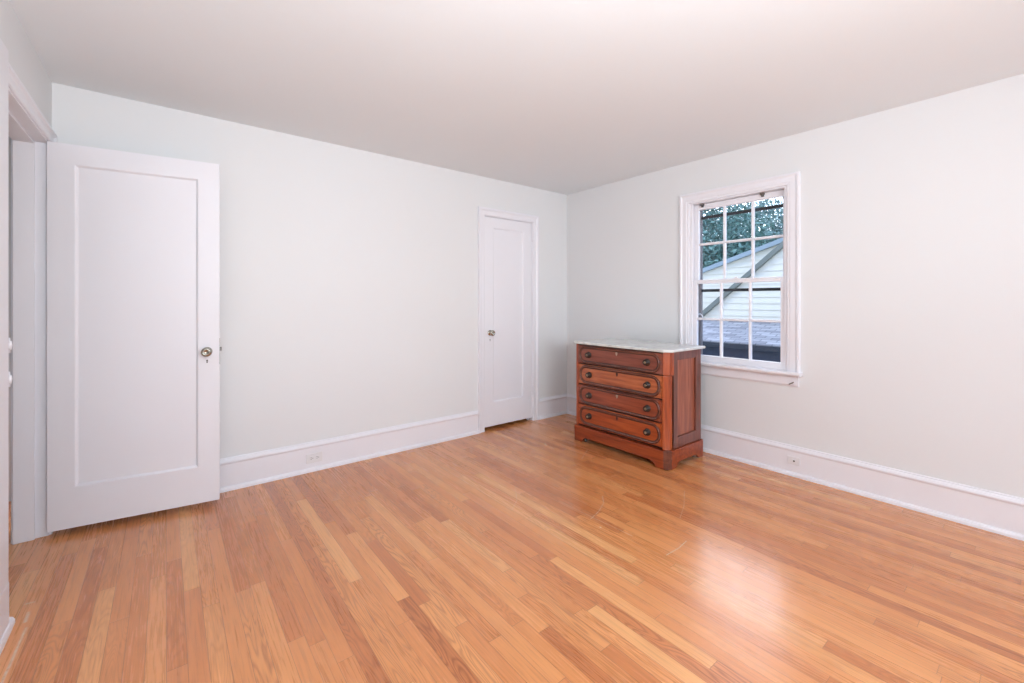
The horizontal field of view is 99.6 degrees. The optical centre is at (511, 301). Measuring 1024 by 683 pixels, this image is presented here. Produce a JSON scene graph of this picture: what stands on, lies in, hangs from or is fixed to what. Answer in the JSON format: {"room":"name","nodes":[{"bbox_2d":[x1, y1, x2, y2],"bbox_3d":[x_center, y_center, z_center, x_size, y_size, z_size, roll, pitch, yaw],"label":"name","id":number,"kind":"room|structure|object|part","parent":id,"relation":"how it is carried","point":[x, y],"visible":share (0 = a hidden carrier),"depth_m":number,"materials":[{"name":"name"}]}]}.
{"room":"empty bedroom","nodes":[
{"label":"empty bedroom","id":0,"kind":"room"},
{"bbox_2d":[9,137,10,500],"bbox_3d":[-2.715,0.025,1.423,1.232,2.440,2.811,0,0,-39],"label":"wall","id":1,"kind":"structure","parent":0,"point":[9,137],"depth_m":2.70,"materials":[{"name":"paint"}]},
{"bbox_2d":[0,0,51,126],"bbox_3d":[-0.779,0.025,0.089,0.130,2.440,5.711,0,0,-39],"label":"wall","id":2,"kind":"structure","parent":0,"point":[23,58],"depth_m":1.92,"materials":[{"name":"paint"}]},
{"bbox_2d":[0,582,14,654],"bbox_3d":[-0.437,1.150,-0.210,0.031,0.190,4.817,0,0,-39],"label":"baseboard","id":3,"kind":"structure","parent":2,"relation":"attached to","point":[7,623],"depth_m":1.59,"materials":[{"name":"paint"}]},
{"bbox_2d":[0,38,56,595],"bbox_3d":[-2.175,0.147,1.852,0.156,2.195,1.209,0,0,-39],"label":"door frame","id":4,"kind":"structure","parent":2,"relation":"attached to","point":[22,120],"depth_m":2.23,"materials":[{"name":"paint"}]},
{"bbox_3d":[-1.831,0.147,1.528,0.021,2.195,0.272,0,0,-39],"label":"flat casing","id":5,"kind":"part","parent":4,"relation":"part of","materials":[{"name":"paint"}]},
{"bbox_3d":[-1.977,0.238,1.684,0.047,0.193,0.021,0,0,-39],"label":"strike plate","id":6,"kind":"part","parent":4,"relation":"part of","materials":[{"name":"paint"}]},
{"bbox_2d":[46,141,221,532],"bbox_3d":[-2.111,0.185,2.453,0.774,2.052,0.101,0,0,-31],"label":"door","id":7,"kind":"structure","parent":2,"relation":"in","point":[133,239],"depth_m":2.45,"materials":[{"name":"paint"}]},
{"bbox_3d":[-1.827,0.302,2.591,0.057,0.057,0.048,0,0,-31],"label":"knob","id":8,"kind":"part","parent":7,"relation":"part of","materials":[{"name":"silver metal"}]},
{"bbox_2d":[52,83,566,458],"bbox_3d":[-0.959,0.025,3.682,4.330,2.440,0.130,0,0,-39],"label":"wall","id":9,"kind":"structure","parent":0,"point":[349,276],"depth_m":3.28,"materials":[{"name":"paint"}]},
{"bbox_2d":[220,394,566,492],"bbox_3d":[-0.937,1.138,3.597,4.000,0.214,0.030,0,0,-39],"label":"baseboard","id":10,"kind":"structure","parent":9,"relation":"attached to","point":[251,469],"depth_m":3.34,"materials":[{"name":"paint"}]},
{"bbox_2d":[306,451,321,463],"bbox_3d":[-1.451,1.147,3.181,0.112,0.070,0.010,0,0,-39],"label":"wall outlet","id":11,"kind":"object","parent":10,"relation":"attached to","point":[313,457],"visible":1,"depth_m":3.18,"materials":[{"name":"white plastic"}]},
{"bbox_2d":[478,206,538,432],"bbox_3d":[-0.060,0.172,4.384,0.763,2.146,0.154,0,0,-39],"label":"door frame","id":12,"kind":"structure","parent":9,"relation":"attached to","point":[482,211],"depth_m":4.24,"materials":[{"name":"paint"}]},
{"bbox_2d":[485,216,532,426],"bbox_3d":[-0.018,0.196,4.340,0.612,2.030,0.094,0,0,-39],"label":"door","id":13,"kind":"structure","parent":9,"relation":"in","point":[508,243],"depth_m":4.35,"materials":[{"name":"paint"}]},
{"bbox_2d":[0,414,1023,682],"bbox_3d":[0.104,1.270,1.242,5.712,0.050,6.811,0,0,-39],"label":"floor","id":14,"kind":"structure","parent":0,"point":[523,550],"depth_m":1.92,"materials":[{"name":"brown wood"}]},
{"bbox_2d":[574,338,704,469],"bbox_3d":[1.046,0.800,3.682,0.541,0.889,0.957,0,0,-39],"label":"dresser","id":15,"kind":"object","parent":14,"relation":"on","point":[640,398],"visible":1,"depth_m":3.43,"materials":[{"name":"brown wood"}]},
{"bbox_3d":[0.663,0.820,3.769,0.032,0.055,0.056,0,0,-39],"label":"knob","id":16,"kind":"part","parent":15,"relation":"part of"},
{"bbox_3d":[0.849,0.466,3.545,0.010,0.146,0.806,0,0,-39],"label":"drawer moulding","id":17,"kind":"part","parent":15,"relation":"part of","materials":[{"name":"brown wood"}]},
{"bbox_3d":[0.854,1.001,3.549,0.010,0.157,0.806,0,0,-39],"label":"drawer moulding","id":18,"kind":"part","parent":15,"relation":"part of","materials":[{"name":"brown wood"}]},
{"bbox_3d":[0.854,0.820,3.549,0.010,0.157,0.806,0,0,-39],"label":"drawer moulding","id":19,"kind":"part","parent":15,"relation":"part of","materials":[{"name":"brown wood"}]},
{"bbox_3d":[0.854,0.641,3.549,0.010,0.157,0.806,0,0,-39],"label":"drawer moulding","id":20,"kind":"part","parent":15,"relation":"part of","materials":[{"name":"brown wood"}]},
{"bbox_3d":[1.017,1.001,3.683,0.415,0.176,0.832,0,0,-39],"label":"drawer","id":21,"kind":"part","parent":15,"relation":"part of","materials":[{"name":"red wood"}]},
{"bbox_3d":[1.017,0.820,3.683,0.415,0.164,0.832,0,0,-39],"label":"drawer","id":22,"kind":"part","parent":15,"relation":"part of","materials":[{"name":"brown wood"}]},
{"bbox_3d":[1.017,0.641,3.683,0.415,0.170,0.832,0,0,-39],"label":"drawer","id":23,"kind":"part","parent":15,"relation":"part of","materials":[{"name":"orange wood"}]},
{"bbox_3d":[1.018,0.466,3.676,0.421,0.158,0.844,0,0,-39],"label":"drawer","id":24,"kind":"part","parent":15,"relation":"part of","materials":[{"name":"brown wood"}]},
{"bbox_3d":[1.023,0.466,3.309,0.032,0.055,0.056,0,0,-39],"label":"knob","id":25,"kind":"part","parent":15,"relation":"part of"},
{"bbox_3d":[1.028,1.001,3.313,0.032,0.055,0.056,0,0,-39],"label":"knob","id":26,"kind":"part","parent":15,"relation":"part of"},
{"bbox_3d":[1.028,0.820,3.313,0.032,0.055,0.056,0,0,-39],"label":"knob","id":27,"kind":"part","parent":15,"relation":"part of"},
{"bbox_3d":[1.028,0.641,3.313,0.032,0.055,0.056,0,0,-39],"label":"knob","id":28,"kind":"part","parent":15,"relation":"part of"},
{"bbox_3d":[1.162,0.830,3.234,0.079,0.550,0.055,0,0,-39],"label":"corner post","id":29,"kind":"part","parent":15,"relation":"part of","materials":[{"name":"brown wood"}]},
{"bbox_3d":[1.344,0.733,3.369,0.269,0.584,0.007,0,0,-39],"label":"panel","id":30,"kind":"part","parent":15,"relation":"part of","materials":[{"name":"brown wood"}]},
{"bbox_3d":[1.349,0.741,3.362,0.422,0.728,0.022,0,0,-39],"label":"frame","id":31,"kind":"part","parent":15,"relation":"part of","materials":[{"name":"brown wood"}]},
{"bbox_2d":[9,0,1023,194],"bbox_3d":[0.104,-1.255,1.242,5.712,0.120,6.811,0,0,-39],"label":"ceiling","id":32,"kind":"structure","parent":0,"point":[566,97],"depth_m":2.20,"materials":[{"name":"paint"}]},
{"bbox_2d":[567,74,1023,497],"bbox_3d":[2.461,0.025,2.675,0.160,2.440,5.711,0,0,-39],"label":"wall","id":33,"kind":"structure","parent":0,"point":[912,215],"depth_m":2.73,"materials":[{"name":"paint"}]},
{"bbox_2d":[680,171,802,386],"bbox_3d":[1.819,-0.157,3.474,0.286,1.531,0.942,0,0,-39],"label":"window","id":34,"kind":"structure","parent":33,"relation":"in","point":[786,372],"depth_m":3.39,"materials":[{"name":"paint"}]},
{"bbox_3d":[1.864,-0.160,3.509,0.024,1.341,0.726,0,0,-39],"label":"storm frame","id":35,"kind":"part","parent":34,"relation":"part of","materials":[{"name":"white wood"}]},
{"bbox_3d":[1.786,0.160,3.448,0.034,0.686,0.724,0,0,-39],"label":"sash","id":36,"kind":"part","parent":34,"relation":"part of","materials":[{"name":"paint"}]},
{"bbox_3d":[1.816,-0.490,3.471,0.034,0.677,0.724,0,0,-39],"label":"sash","id":37,"kind":"part","parent":34,"relation":"part of","materials":[{"name":"paint"}]},
{"bbox_3d":[1.863,-0.410,3.509,0.018,0.653,0.670,0,0,-39],"label":"storm rail","id":38,"kind":"part","parent":34,"relation":"part of","materials":[{"name":"white wood"}]},
{"bbox_2d":[787,456,799,465],"bbox_3d":[2.005,1.135,3.085,0.010,0.056,0.078,0,0,-39],"label":"wall outlet","id":39,"kind":"object","parent":33,"relation":"attached to","point":[791,460],"visible":1,"depth_m":3.08,"materials":[{"name":"white plastic"}]},
{"bbox_2d":[567,394,1023,540],"bbox_3d":[2.387,1.138,2.616,0.030,0.214,5.711,0,0,-39],"label":"baseboard","id":40,"kind":"structure","parent":33,"relation":"attached to","point":[991,511],"depth_m":2.71,"materials":[{"name":"paint"}]},
{"label":"outside","id":41,"kind":"structure","parent":0,"visible":0},
{"bbox_3d":[21.762,4.295,23.768,56.330,0.100,90.000,0,0,-39],"label":"lawn","id":42,"kind":"structure","parent":41,"visible":0},
{"bbox_2d":[703,197,782,267],"bbox_3d":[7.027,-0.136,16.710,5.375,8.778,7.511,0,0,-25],"label":"leafy tree","id":43,"kind":"object","parent":42,"relation":"on","point":[712,254],"visible":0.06,"depth_m":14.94,"materials":[{"name":"green plant"}]},
{"bbox_2d":[703,238,782,361],"bbox_3d":[6.626,1.257,7.208,5.050,5.976,14.200,0,0,-39],"label":"neighbor house","id":44,"kind":"structure","parent":42,"relation":"on","point":[766,305],"depth_m":7.92,"materials":[{"name":"white wood"}]}
]}

